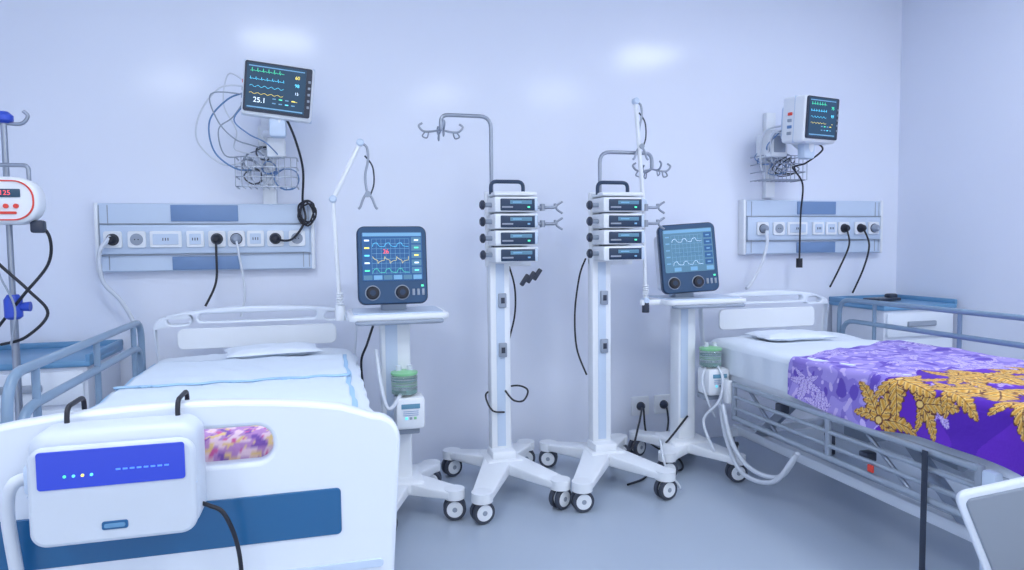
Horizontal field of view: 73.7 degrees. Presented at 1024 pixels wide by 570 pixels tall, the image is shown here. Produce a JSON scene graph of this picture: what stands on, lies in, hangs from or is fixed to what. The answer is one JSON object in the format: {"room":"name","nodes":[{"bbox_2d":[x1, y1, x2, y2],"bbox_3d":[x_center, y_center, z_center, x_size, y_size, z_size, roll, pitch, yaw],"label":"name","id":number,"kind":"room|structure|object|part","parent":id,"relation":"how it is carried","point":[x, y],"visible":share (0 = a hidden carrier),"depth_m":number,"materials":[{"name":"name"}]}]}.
{"room":"hospital room","nodes":[
{"label":"hospital room","id":0,"kind":"room"},
{"bbox_2d":[0,0,901,463],"bbox_3d":[-0.430,-0.503,3.992,6.630,3.100,0.100,-1,4,-15],"label":"wall","id":1,"kind":"structure","parent":0,"point":[113,93],"depth_m":3.98,"materials":[{"name":"paint"}]},
{"bbox_2d":[93,203,315,335],"bbox_3d":[-1.584,-0.089,3.573,1.067,0.676,0.169,-1,4,-15],"label":"panel","id":2,"kind":"object","parent":1,"relation":"attached to","point":[129,237],"visible":0.94,"depth_m":3.56,"materials":[{"name":"grey plastic"}]},
{"bbox_3d":[-2.019,-0.229,3.455,0.085,0.085,0.012,-1,4,-15],"label":"socket plate","id":3,"kind":"part","parent":2,"relation":"part of","materials":[{"name":"white plastic"}]},
{"bbox_3d":[-1.913,-0.232,3.483,0.085,0.085,0.012,-1,4,-15],"label":"socket plate","id":4,"kind":"part","parent":2,"relation":"part of","materials":[{"name":"white plastic"}]},
{"bbox_3d":[-1.782,-0.235,3.518,0.150,0.085,0.012,-1,4,-15],"label":"socket plate","id":5,"kind":"part","parent":2,"relation":"part of","materials":[{"name":"white plastic"}]},
{"bbox_3d":[-1.647,-0.239,3.553,0.085,0.085,0.012,-1,4,-15],"label":"socket plate","id":6,"kind":"part","parent":2,"relation":"part of","materials":[{"name":"white plastic"}]},
{"bbox_3d":[-1.550,-0.072,3.523,0.024,0.363,0.086,2,4,33],"label":"power cord","id":7,"kind":"part","parent":2,"relation":"part of","materials":[{"name":"black rubber"}]},
{"bbox_3d":[-1.546,-0.242,3.580,0.085,0.085,0.012,-1,4,-15],"label":"socket plate","id":8,"kind":"part","parent":2,"relation":"part of","materials":[{"name":"white plastic"}]},
{"bbox_3d":[-1.454,-0.244,3.604,0.085,0.085,0.012,-1,4,-15],"label":"socket plate","id":9,"kind":"part","parent":2,"relation":"part of","materials":[{"name":"white plastic"}]},
{"bbox_3d":[-1.416,-0.042,3.569,0.037,0.413,0.065,-3,4,-37],"label":"power cord","id":10,"kind":"part","parent":2,"relation":"part of","materials":[{"name":"white plastic"}]},
{"bbox_3d":[-1.362,-0.246,3.628,0.085,0.085,0.012,-1,4,-15],"label":"socket plate","id":11,"kind":"part","parent":2,"relation":"part of","materials":[{"name":"white plastic"}]},
{"bbox_3d":[-1.265,-0.249,3.654,0.085,0.085,0.012,-1,4,-15],"label":"socket plate","id":12,"kind":"part","parent":2,"relation":"part of","materials":[{"name":"white plastic"}]},
{"bbox_3d":[-1.159,-0.252,3.682,0.085,0.085,0.012,-1,4,-15],"label":"socket plate","id":13,"kind":"part","parent":2,"relation":"part of","materials":[{"name":"white plastic"}]},
{"bbox_2d":[195,59,316,241],"bbox_3d":[-1.286,-0.658,3.474,0.578,0.875,0.444,-1,4,-15],"label":"patient monitor","id":14,"kind":"object","parent":1,"relation":"attached to","point":[277,94],"visible":1,"depth_m":3.33,"materials":[{"name":"white plastic"}]},
{"bbox_2d":[234,156,298,189],"bbox_3d":[-1.281,-0.585,3.583,0.307,0.156,0.164,-1,4,-15],"label":"basket","id":15,"kind":"object","parent":14,"relation":"on","point":[268,175],"depth_m":3.54,"materials":[{"name":"metal"}]},
{"bbox_3d":[-1.231,-0.792,3.482,0.071,0.102,0.355,-3,4,-29],"label":"arm","id":16,"kind":"part","parent":14,"relation":"part of","materials":[{"name":"white plastic"}]},
{"bbox_2d":[631,394,669,415],"bbox_3d":[0.867,0.754,4.328,0.262,0.121,0.052,-1,4,-15],"label":"wall outlet","id":17,"kind":"object","parent":1,"relation":"attached to","point":[661,402],"visible":0.84,"depth_m":4.30,"materials":[{"name":"white plastic"}]},
{"bbox_3d":[0.812,0.766,4.333,0.120,0.120,0.016,-1,4,-15],"label":"plate","id":18,"kind":"part","parent":17,"relation":"part of","materials":[{"name":"white plastic"}]},
{"bbox_3d":[0.966,0.762,4.374,0.120,0.120,0.016,-1,4,-15],"label":"plate","id":19,"kind":"part","parent":17,"relation":"part of","materials":[{"name":"white plastic"}]},
{"bbox_2d":[750,95,838,267],"bbox_3d":[1.746,-0.612,4.229,0.368,1.023,0.544,-1,4,-15],"label":"patient monitor","id":20,"kind":"object","parent":1,"relation":"attached to","point":[807,121],"visible":1,"depth_m":4.08,"materials":[{"name":"white plastic"}]},
{"bbox_2d":[750,155,806,182],"bbox_3d":[1.705,-0.743,4.366,0.307,0.156,0.164,-1,4,-15],"label":"basket","id":21,"kind":"object","parent":20,"relation":"on","point":[769,172],"depth_m":4.33,"materials":[{"name":"metal"}]},
{"bbox_3d":[1.738,-0.868,4.243,0.044,0.167,0.385,-2,4,-16],"label":"arm","id":22,"kind":"part","parent":20,"relation":"part of","materials":[{"name":"white plastic"}]},
{"bbox_2d":[738,200,882,292],"bbox_3d":[1.988,-0.247,4.489,1.156,0.624,0.212,-1,4,-15],"label":"panel","id":23,"kind":"object","parent":1,"relation":"attached to","point":[765,227],"visible":1,"depth_m":4.51,"materials":[{"name":"grey plastic"}]},
{"bbox_3d":[1.620,-0.364,4.413,0.085,0.085,0.012,-1,4,-15],"label":"socket plate","id":24,"kind":"part","parent":23,"relation":"part of","materials":[{"name":"white plastic"}]},
{"bbox_3d":[1.736,-0.367,4.443,0.085,0.085,0.012,-1,4,-15],"label":"socket plate","id":25,"kind":"part","parent":23,"relation":"part of","materials":[{"name":"white plastic"}]},
{"bbox_3d":[1.871,-0.371,4.479,0.150,0.085,0.012,-1,4,-15],"label":"socket plate","id":26,"kind":"part","parent":23,"relation":"part of","materials":[{"name":"white plastic"}]},
{"bbox_3d":[2.026,-0.375,4.520,0.085,0.085,0.012,-1,4,-15],"label":"socket plate","id":27,"kind":"part","parent":23,"relation":"part of","materials":[{"name":"white plastic"}]},
{"bbox_3d":[2.122,-0.377,4.545,0.085,0.085,0.012,-1,4,-15],"label":"socket plate","id":28,"kind":"part","parent":23,"relation":"part of","materials":[{"name":"white plastic"}]},
{"bbox_3d":[2.161,-0.174,4.493,0.188,0.375,0.038,-3,4,-31],"label":"power cord","id":29,"kind":"part","parent":23,"relation":"part of","materials":[{"name":"black rubber"}]},
{"bbox_3d":[2.219,-0.380,4.571,0.085,0.085,0.012,-1,4,-15],"label":"socket plate","id":30,"kind":"part","parent":23,"relation":"part of","materials":[{"name":"white plastic"}]},
{"bbox_3d":[2.345,-0.383,4.604,0.085,0.085,0.012,-1,4,-15],"label":"socket plate","id":31,"kind":"part","parent":23,"relation":"part of","materials":[{"name":"white plastic"}]},
{"bbox_3d":[2.335,-0.160,4.564,0.106,0.434,0.046,-1,3,-7],"label":"power cord","id":32,"kind":"part","parent":23,"relation":"part of","materials":[{"name":"black rubber"}]},
{"bbox_3d":[2.451,-0.386,4.632,0.085,0.085,0.012,-1,4,-15],"label":"socket plate","id":33,"kind":"part","parent":23,"relation":"part of","materials":[{"name":"white plastic"}]},
{"bbox_2d":[394,428,1008,569],"bbox_3d":[0.304,1.247,1.384,6.630,0.100,5.700,-1,4,-15],"label":"floor","id":34,"kind":"structure","parent":0,"point":[809,519],"depth_m":3.08,"materials":[{"name":"plastic"}]},
{"bbox_2d":[0,110,52,420],"bbox_3d":[-2.013,0.223,2.739,0.594,1.832,0.486,-1,4,-15],"label":"pole","id":35,"kind":"object","parent":34,"relation":"on","point":[22,200],"visible":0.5,"depth_m":2.71,"materials":[{"name":"metal"}]},
{"bbox_3d":[-1.976,-0.442,2.663,0.176,0.068,0.016,-1,4,-15],"label":"pump handle","id":36,"kind":"part","parent":35,"relation":"part of","materials":[{"name":"metal"}]},
{"bbox_3d":[-1.976,0.087,2.755,0.060,0.040,0.040,-1,4,-15],"label":"clamp knob","id":37,"kind":"part","parent":35,"relation":"part of","materials":[{"name":"blue plastic"}]},
{"bbox_2d":[0,339,122,420],"bbox_3d":[-2.234,0.707,3.225,0.610,0.812,0.528,-1,4,-15],"label":"base cabinet","id":38,"kind":"object","parent":34,"relation":"on","point":[52,375],"visible":0.07,"depth_m":3.06,"materials":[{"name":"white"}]},
{"bbox_3d":[-2.172,0.458,2.964,0.232,0.035,0.020,-1,4,-15],"label":"drawer handle","id":39,"kind":"part","parent":38,"relation":"part of","materials":[{"name":"grey plastic"}]},
{"bbox_3d":[-2.176,0.462,2.980,0.550,0.150,0.020,-1,4,-15],"label":"drawer","id":40,"kind":"part","parent":38,"relation":"part of","materials":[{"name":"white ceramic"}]},
{"bbox_3d":[-2.173,0.756,2.998,0.550,0.400,0.020,-1,4,-15],"label":"door","id":41,"kind":"part","parent":38,"relation":"part of","materials":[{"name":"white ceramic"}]},
{"bbox_2d":[0,305,399,569],"bbox_3d":[-0.996,0.652,2.443,0.982,0.990,2.080,-2,4,-15],"label":"hospital bed","id":42,"kind":"object","parent":34,"relation":"on","point":[304,472],"visible":0.82,"depth_m":1.53,"materials":[{"name":"white plastic"}]},
{"bbox_3d":[-1.367,0.446,1.973,0.022,0.425,0.022,-2,4,-15],"label":"rail post","id":43,"kind":"part","parent":42,"relation":"part of","materials":[{"name":"grey metal"}]},
{"bbox_3d":[-1.495,0.370,2.432,0.028,0.364,1.428,-2,4,-15],"label":"rail","id":44,"kind":"part","parent":42,"relation":"part of","materials":[{"name":"grey metal"}]},
{"bbox_3d":[-1.500,0.424,2.455,0.028,0.254,1.328,-2,4,-15],"label":"rail","id":45,"kind":"part","parent":42,"relation":"part of","materials":[{"name":"grey metal"}]},
{"bbox_3d":[-1.513,0.416,2.502,0.022,0.425,0.022,-2,4,-15],"label":"rail post","id":46,"kind":"part","parent":42,"relation":"part of","materials":[{"name":"grey metal"}]},
{"bbox_2d":[0,390,243,569],"bbox_3d":[-0.778,0.613,1.405,0.430,0.761,0.196,-2,4,-15],"label":"pump","id":47,"kind":"object","parent":42,"relation":"attached to","point":[90,481],"visible":1,"depth_m":1.30,"materials":[{"name":"white plastic"}]},
{"bbox_3d":[-1.646,0.389,2.984,0.022,0.425,0.022,-2,4,-15],"label":"rail post","id":48,"kind":"part","parent":42,"relation":"part of","materials":[{"name":"metal"}]},
{"bbox_3d":[-0.716,0.534,1.462,0.950,0.575,0.045,-2,4,-15],"label":"footboard","id":49,"kind":"part","parent":42,"relation":"part of","materials":[{"name":"white plastic"}]},
{"bbox_3d":[-0.987,0.478,2.444,0.929,0.217,1.940,-2,4,-15],"label":"sheet covered mattress","id":50,"kind":"part","parent":42,"relation":"part of","materials":[{"name":"fabric"}]},
{"bbox_3d":[-1.257,0.346,3.411,0.956,0.490,0.045,-2,4,-15],"label":"headboard","id":51,"kind":"part","parent":42,"relation":"part of","materials":[{"name":"white plastic"}]},
{"bbox_3d":[-1.251,0.253,3.381,0.740,0.100,0.012,-2,4,-15],"label":"headboard panel","id":52,"kind":"part","parent":42,"relation":"part of","materials":[{"name":"white plastic"}]},
{"bbox_2d":[329,138,465,529],"bbox_3d":[-0.548,0.202,3.244,0.587,1.783,0.656,-1,4,-15],"label":"ventilator","id":53,"kind":"object","parent":34,"relation":"on","point":[391,260],"visible":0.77,"depth_m":3.18,"materials":[{"name":"white plastic"}]},
{"bbox_3d":[-0.825,-0.140,3.213,0.039,0.526,0.020,-1,4,-15],"label":"support arm","id":54,"kind":"part","parent":53,"relation":"part of","materials":[{"name":"white plastic"}]},
{"bbox_3d":[-0.776,-0.535,3.204,0.150,0.275,0.023,-1,4,-15],"label":"support arm","id":55,"kind":"part","parent":53,"relation":"part of","materials":[{"name":"white plastic"}]},
{"bbox_3d":[-0.683,-0.430,3.234,0.028,0.028,0.040,-1,4,-15],"label":"clip knob","id":56,"kind":"part","parent":53,"relation":"part of","materials":[{"name":"grey plastic"}]},
{"bbox_2d":[346,306,448,325],"bbox_3d":[-0.548,0.143,3.248,0.460,0.050,0.385,-1,4,-15],"label":"tray","id":57,"kind":"object","parent":53,"relation":"on","point":[382,315],"depth_m":3.11,"materials":[{"name":"grey plastic"}]},
{"bbox_3d":[-0.525,0.388,3.167,0.026,0.030,0.026,-1,4,-15],"label":"humidifier spout","id":58,"kind":"part","parent":53,"relation":"part of","materials":[{"name":"white plastic"}]},
{"bbox_3d":[-0.558,0.966,3.160,0.159,0.069,0.331,-1,3,0],"label":"leg","id":59,"kind":"part","parent":53,"relation":"part of","materials":[{"name":"white plastic"}]},
{"bbox_2d":[391,375,417,395],"bbox_3d":[-0.500,0.460,3.178,0.122,0.095,0.122,-1,4,-15],"label":"jar","id":60,"kind":"object","parent":53,"relation":"on","point":[401,385],"depth_m":3.13,"materials":[{"name":"plastic"}]},
{"bbox_3d":[-0.491,0.947,3.457,0.158,0.069,0.294,1,4,27],"label":"leg","id":61,"kind":"part","parent":53,"relation":"part of","materials":[{"name":"white plastic"}]},
{"bbox_3d":[-0.413,0.958,3.260,0.316,0.069,0.159,1,4,24],"label":"leg","id":62,"kind":"part","parent":53,"relation":"part of","materials":[{"name":"white plastic"}]},
{"bbox_2d":[418,113,570,523],"bbox_3d":[-0.076,0.099,3.495,0.721,1.950,0.776,-2,4,-23],"label":"stand","id":63,"kind":"object","parent":34,"relation":"on","point":[508,238],"visible":1,"depth_m":3.53,"materials":[{"name":"white plastic"}]},
{"bbox_3d":[-0.199,0.928,3.720,0.315,0.069,0.158,1,4,29],"label":"leg","id":64,"kind":"part","parent":63,"relation":"part of","materials":[{"name":"white plastic"}]},
{"bbox_3d":[-0.150,-0.403,3.439,0.026,0.048,0.048,-1,4,-15],"label":"pump knob","id":65,"kind":"part","parent":63,"relation":"part of","materials":[{"name":"plastic"}]},
{"bbox_3d":[-0.149,-0.319,3.444,0.026,0.048,0.048,-1,4,-15],"label":"pump knob","id":66,"kind":"part","parent":63,"relation":"part of","materials":[{"name":"plastic"}]},
{"bbox_3d":[-0.148,-0.235,3.449,0.026,0.048,0.048,-1,4,-15],"label":"pump knob","id":67,"kind":"part","parent":63,"relation":"part of","materials":[{"name":"plastic"}]},
{"bbox_3d":[-0.148,-0.152,3.454,0.026,0.048,0.048,-1,4,-15],"label":"pump knob","id":68,"kind":"part","parent":63,"relation":"part of","materials":[{"name":"plastic"}]},
{"bbox_3d":[-0.100,0.947,3.394,0.159,0.069,0.502,0,3,9],"label":"leg","id":69,"kind":"part","parent":63,"relation":"part of","materials":[{"name":"white plastic"}]},
{"bbox_3d":[-0.025,-0.500,3.488,0.190,0.075,0.020,-1,4,-15],"label":"carry handle","id":70,"kind":"part","parent":63,"relation":"part of","materials":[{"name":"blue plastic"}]},
{"bbox_3d":[0.008,0.922,3.795,0.158,0.069,0.337,1,4,25],"label":"leg","id":71,"kind":"part","parent":63,"relation":"part of","materials":[{"name":"white plastic"}]},
{"bbox_3d":[0.086,0.940,3.474,0.159,0.069,0.447,-4,5,-41],"label":"leg","id":72,"kind":"part","parent":63,"relation":"part of","materials":[{"name":"white plastic"}]},
{"bbox_3d":[0.121,-0.405,3.429,0.016,0.064,0.008,-1,4,-15],"label":"pump door","id":73,"kind":"part","parent":63,"relation":"part of","materials":[{"name":"white plastic"}]},
{"bbox_3d":[0.122,-0.322,3.434,0.016,0.064,0.008,-1,4,-15],"label":"pump door","id":74,"kind":"part","parent":63,"relation":"part of","materials":[{"name":"white plastic"}]},
{"bbox_3d":[0.123,-0.238,3.439,0.016,0.064,0.008,-1,4,-15],"label":"pump door","id":75,"kind":"part","parent":63,"relation":"part of","materials":[{"name":"white plastic"}]},
{"bbox_3d":[0.123,-0.154,3.444,0.016,0.064,0.008,-1,4,-15],"label":"pump door","id":76,"kind":"part","parent":63,"relation":"part of","materials":[{"name":"white plastic"}]},
{"bbox_3d":[0.167,-0.324,3.549,0.138,0.028,0.016,-1,4,-15],"label":"arm","id":77,"kind":"part","parent":63,"relation":"part of","materials":[{"name":"metal"}]},
{"bbox_3d":[0.166,-0.409,3.544,0.138,0.028,0.016,-1,4,-15],"label":"arm","id":78,"kind":"part","parent":63,"relation":"part of","materials":[{"name":"metal"}]},
{"bbox_2d":[539,150,676,512],"bbox_3d":[0.546,0.166,3.684,0.764,1.780,0.873,-1,4,-15],"label":"stand","id":79,"kind":"object","parent":34,"relation":"on","point":[612,216],"visible":0.98,"depth_m":3.65,"materials":[{"name":"white plastic"}]},
{"bbox_3d":[0.345,0.915,3.842,0.326,0.069,0.158,2,4,33],"label":"leg","id":80,"kind":"part","parent":79,"relation":"part of","materials":[{"name":"white plastic"}]},
{"bbox_3d":[0.404,-0.416,3.555,0.026,0.048,0.048,-1,4,-15],"label":"pump knob","id":81,"kind":"part","parent":79,"relation":"part of","materials":[{"name":"plastic"}]},
{"bbox_3d":[0.404,-0.332,3.560,0.026,0.048,0.048,-1,4,-15],"label":"pump knob","id":82,"kind":"part","parent":79,"relation":"part of","materials":[{"name":"plastic"}]},
{"bbox_3d":[0.405,-0.248,3.564,0.026,0.048,0.048,-1,4,-15],"label":"pump knob","id":83,"kind":"part","parent":79,"relation":"part of","materials":[{"name":"plastic"}]},
{"bbox_3d":[0.406,-0.164,3.570,0.026,0.048,0.048,-1,4,-15],"label":"pump knob","id":84,"kind":"part","parent":79,"relation":"part of","materials":[{"name":"plastic"}]},
{"bbox_3d":[0.409,0.934,3.513,0.159,0.070,0.505,0,4,17],"label":"leg","id":85,"kind":"part","parent":79,"relation":"part of","materials":[{"name":"white plastic"}]},
{"bbox_3d":[0.531,-0.513,3.604,0.190,0.075,0.020,-1,4,-15],"label":"carry handle","id":86,"kind":"part","parent":79,"relation":"part of","materials":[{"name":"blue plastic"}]},
{"bbox_3d":[0.557,0.910,3.898,0.158,0.069,0.326,1,4,28],"label":"leg","id":87,"kind":"part","parent":79,"relation":"part of","materials":[{"name":"white plastic"}]},
{"bbox_3d":[0.625,0.928,3.586,0.159,0.069,0.443,-3,4,-40],"label":"leg","id":88,"kind":"part","parent":79,"relation":"part of","materials":[{"name":"white plastic"}]},
{"bbox_3d":[0.725,-0.337,3.665,0.138,0.028,0.016,-1,4,-15],"label":"arm","id":89,"kind":"part","parent":79,"relation":"part of","materials":[{"name":"metal"}]},
{"bbox_3d":[0.724,-0.421,3.660,0.138,0.028,0.016,-1,4,-15],"label":"arm","id":90,"kind":"part","parent":79,"relation":"part of","materials":[{"name":"metal"}]},
{"bbox_2d":[627,97,747,489],"bbox_3d":[0.984,0.014,3.868,0.650,2.062,0.813,0,3,10],"label":"ventilator","id":91,"kind":"object","parent":34,"relation":"on","point":[685,254],"visible":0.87,"depth_m":3.79,"materials":[{"name":"white plastic"}]},
{"bbox_3d":[0.688,-0.717,3.685,0.067,0.542,0.023,-1,4,-15],"label":"support arm","id":92,"kind":"part","parent":91,"relation":"part of","materials":[{"name":"white plastic"}]},
{"bbox_3d":[0.722,-0.181,3.725,0.034,0.536,0.020,-1,4,-15],"label":"support arm","id":93,"kind":"part","parent":91,"relation":"part of","materials":[{"name":"white plastic"}]},
{"bbox_3d":[0.733,0.120,3.745,0.040,0.060,0.040,-1,4,-15],"label":"arm clamp knob","id":94,"kind":"part","parent":91,"relation":"part of","materials":[{"name":"plastic"}]},
{"bbox_3d":[0.869,0.899,4.032,0.294,0.069,0.158,2,4,40],"label":"leg","id":95,"kind":"part","parent":91,"relation":"part of","materials":[{"name":"white plastic"}]},
{"bbox_3d":[0.913,0.910,3.827,0.158,0.069,0.262,2,4,32],"label":"leg","id":96,"kind":"part","parent":91,"relation":"part of","materials":[{"name":"white plastic"}]},
{"bbox_2d":[647,294,745,308],"bbox_3d":[1.034,0.090,3.872,0.490,0.050,0.385,-1,4,-15],"label":"tray","id":97,"kind":"object","parent":91,"relation":"on","point":[675,301],"depth_m":3.73,"materials":[{"name":"grey plastic"}]},
{"bbox_2d":[699,350,721,367],"bbox_3d":[1.106,0.406,3.808,0.122,0.095,0.122,-1,4,-15],"label":"jar","id":98,"kind":"object","parent":91,"relation":"on","point":[707,358],"depth_m":3.76,"materials":[{"name":"clear plastic"}]},
{"bbox_3d":[1.091,0.910,3.797,0.159,0.069,0.358,-3,4,-38],"label":"leg","id":99,"kind":"part","parent":91,"relation":"part of","materials":[{"name":"white plastic"}]},
{"bbox_2d":[698,290,1023,569],"bbox_3d":[1.778,0.581,3.183,1.006,0.985,2.095,-1,4,-15],"label":"hospital bed","id":100,"kind":"object","parent":34,"relation":"on","point":[958,411],"visible":0.96,"depth_m":2.98,"materials":[{"name":"white metal"}]},
{"bbox_3d":[1.198,0.625,3.679,0.020,0.210,0.028,-1,4,-15],"label":"rail post","id":101,"kind":"part","parent":100,"relation":"part of","materials":[{"name":"grey plastic"}]},
{"bbox_3d":[1.541,0.275,4.165,0.890,0.485,0.045,-1,4,-15],"label":"headboard","id":102,"kind":"part","parent":100,"relation":"part of","materials":[{"name":"white plastic"}]},
{"bbox_3d":[1.547,0.199,4.136,0.660,0.120,0.012,-1,4,-15],"label":"headboard panel","id":103,"kind":"part","parent":100,"relation":"part of","materials":[{"name":"white plastic"}]},
{"bbox_3d":[1.398,0.712,3.613,0.035,0.310,0.344,-1,4,-15],"label":"lift arm","id":104,"kind":"part","parent":100,"relation":"part of","materials":[{"name":"metal"}]},
{"bbox_3d":[1.804,0.429,3.187,0.880,0.187,1.940,-1,4,-15],"label":"sheet covered mattress","id":105,"kind":"part","parent":100,"relation":"part of","materials":[{"name":"fabric"}]},
{"bbox_3d":[1.382,0.665,2.984,0.020,0.210,0.028,-1,4,-15],"label":"rail post","id":106,"kind":"part","parent":100,"relation":"part of","materials":[{"name":"grey plastic"}]},
{"bbox_3d":[1.382,0.700,2.986,0.020,0.020,1.440,-1,4,-15],"label":"rail","id":107,"kind":"part","parent":100,"relation":"part of","materials":[{"name":"grey metal"}]},
{"bbox_3d":[1.383,0.755,2.990,0.028,0.028,1.440,-1,4,-15],"label":"rail","id":108,"kind":"part","parent":100,"relation":"part of","materials":[{"name":"grey metal"}]},
{"bbox_3d":[1.528,0.879,3.139,0.050,0.050,1.750,-1,4,-15],"label":"rail","id":109,"kind":"part","parent":100,"relation":"part of","materials":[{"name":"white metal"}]},
{"bbox_3d":[1.382,0.640,2.983,0.020,0.020,1.440,-1,4,-15],"label":"rail","id":110,"kind":"part","parent":100,"relation":"part of","materials":[{"name":"grey metal"}]},
{"bbox_3d":[1.381,0.575,2.979,0.028,0.028,1.440,-1,4,-15],"label":"rail","id":111,"kind":"part","parent":100,"relation":"part of","materials":[{"name":"grey metal"}]},
{"bbox_3d":[2.081,0.306,3.926,0.022,0.400,0.022,-1,4,-15],"label":"rail post","id":112,"kind":"part","parent":100,"relation":"part of","materials":[{"name":"metal"}]},
{"bbox_3d":[1.418,0.558,3.091,0.040,0.060,2.000,-1,4,-15],"label":"deck rail","id":113,"kind":"part","parent":100,"relation":"part of","materials":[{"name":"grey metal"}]},
{"bbox_2d":[788,340,1023,476],"bbox_3d":[1.854,0.454,2.931,0.918,0.232,1.438,-1,4,-15],"label":"blanket","id":114,"kind":"object","parent":100,"relation":"on","point":[958,406],"depth_m":2.68,"materials":[{"name":"fabric"}]},
{"bbox_3d":[2.088,0.865,3.287,0.050,0.050,1.750,-1,4,-15],"label":"rail","id":115,"kind":"part","parent":100,"relation":"part of","materials":[{"name":"grey metal"}]},
{"bbox_3d":[2.229,0.288,3.364,0.028,0.339,1.748,-1,4,-15],"label":"rail","id":116,"kind":"part","parent":100,"relation":"part of","materials":[{"name":"metal"}]},
{"bbox_3d":[2.227,0.350,3.377,0.028,0.214,1.668,-1,4,-15],"label":"rail","id":117,"kind":"part","parent":100,"relation":"part of","materials":[{"name":"metal"}]},
{"bbox_3d":[1.654,0.767,2.648,0.035,0.310,0.344,-1,4,-15],"label":"lift arm","id":118,"kind":"part","parent":100,"relation":"part of","materials":[{"name":"metal"}]},
{"bbox_3d":[1.832,0.718,3.107,0.070,0.110,0.506,-1,4,-15],"label":"lift motor","id":119,"kind":"part","parent":100,"relation":"part of","materials":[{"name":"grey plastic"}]},
{"bbox_3d":[2.222,0.336,3.396,0.022,0.400,0.022,-1,4,-15],"label":"rail post","id":120,"kind":"part","parent":100,"relation":"part of","materials":[{"name":"metal"}]},
{"bbox_3d":[1.566,0.704,2.289,0.020,0.210,0.028,-1,4,-15],"label":"rail post","id":121,"kind":"part","parent":100,"relation":"part of","materials":[{"name":"grey plastic"}]},
{"bbox_3d":[1.583,0.831,2.259,0.040,0.440,0.050,-1,4,-15],"label":"foot post","id":122,"kind":"part","parent":100,"relation":"part of","materials":[{"name":"white plastic"}]},
{"bbox_2d":[829,294,956,346],"bbox_3d":[2.476,0.536,4.470,0.560,0.908,0.498,-1,4,-15],"label":"base cabinet","id":123,"kind":"object","parent":34,"relation":"on","point":[931,320],"visible":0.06,"depth_m":4.27,"materials":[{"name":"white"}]},
{"bbox_2d":[863,293,900,300],"bbox_3d":[2.423,0.080,4.471,0.220,0.046,0.120,-2,4,-26],"label":"remote control","id":124,"kind":"object","parent":123,"relation":"on","point":[888,296],"visible":0.98,"depth_m":4.45,"materials":[{"name":"plastic"}]},
{"bbox_3d":[2.530,0.243,4.237,0.500,0.150,0.020,-1,4,-15],"label":"drawer","id":125,"kind":"part","parent":123,"relation":"part of","materials":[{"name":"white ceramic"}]},
{"bbox_3d":[2.534,0.239,4.221,0.213,0.035,0.020,-1,4,-15],"label":"drawer handle","id":126,"kind":"part","parent":123,"relation":"part of","materials":[{"name":"grey plastic"}]},
{"bbox_3d":[2.533,0.537,4.254,0.500,0.400,0.020,-1,4,-15],"label":"door","id":127,"kind":"part","parent":123,"relation":"part of","materials":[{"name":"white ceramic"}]},
{"bbox_2d":[955,476,1023,569],"bbox_3d":[1.352,0.816,1.587,0.469,0.715,0.435,1,4,20],"label":"chair","id":128,"kind":"object","parent":34,"relation":"on","point":[992,514],"visible":1,"depth_m":1.80,"materials":[{"name":"white plastic"}]},
{"bbox_2d":[896,0,1023,359],"bbox_3d":[3.456,-0.430,2.074,0.100,3.100,5.600,-1,4,-15],"label":"wall","id":129,"kind":"structure","parent":0,"point":[960,217],"depth_m":4.25,"materials":[{"name":"paint"}]}
]}

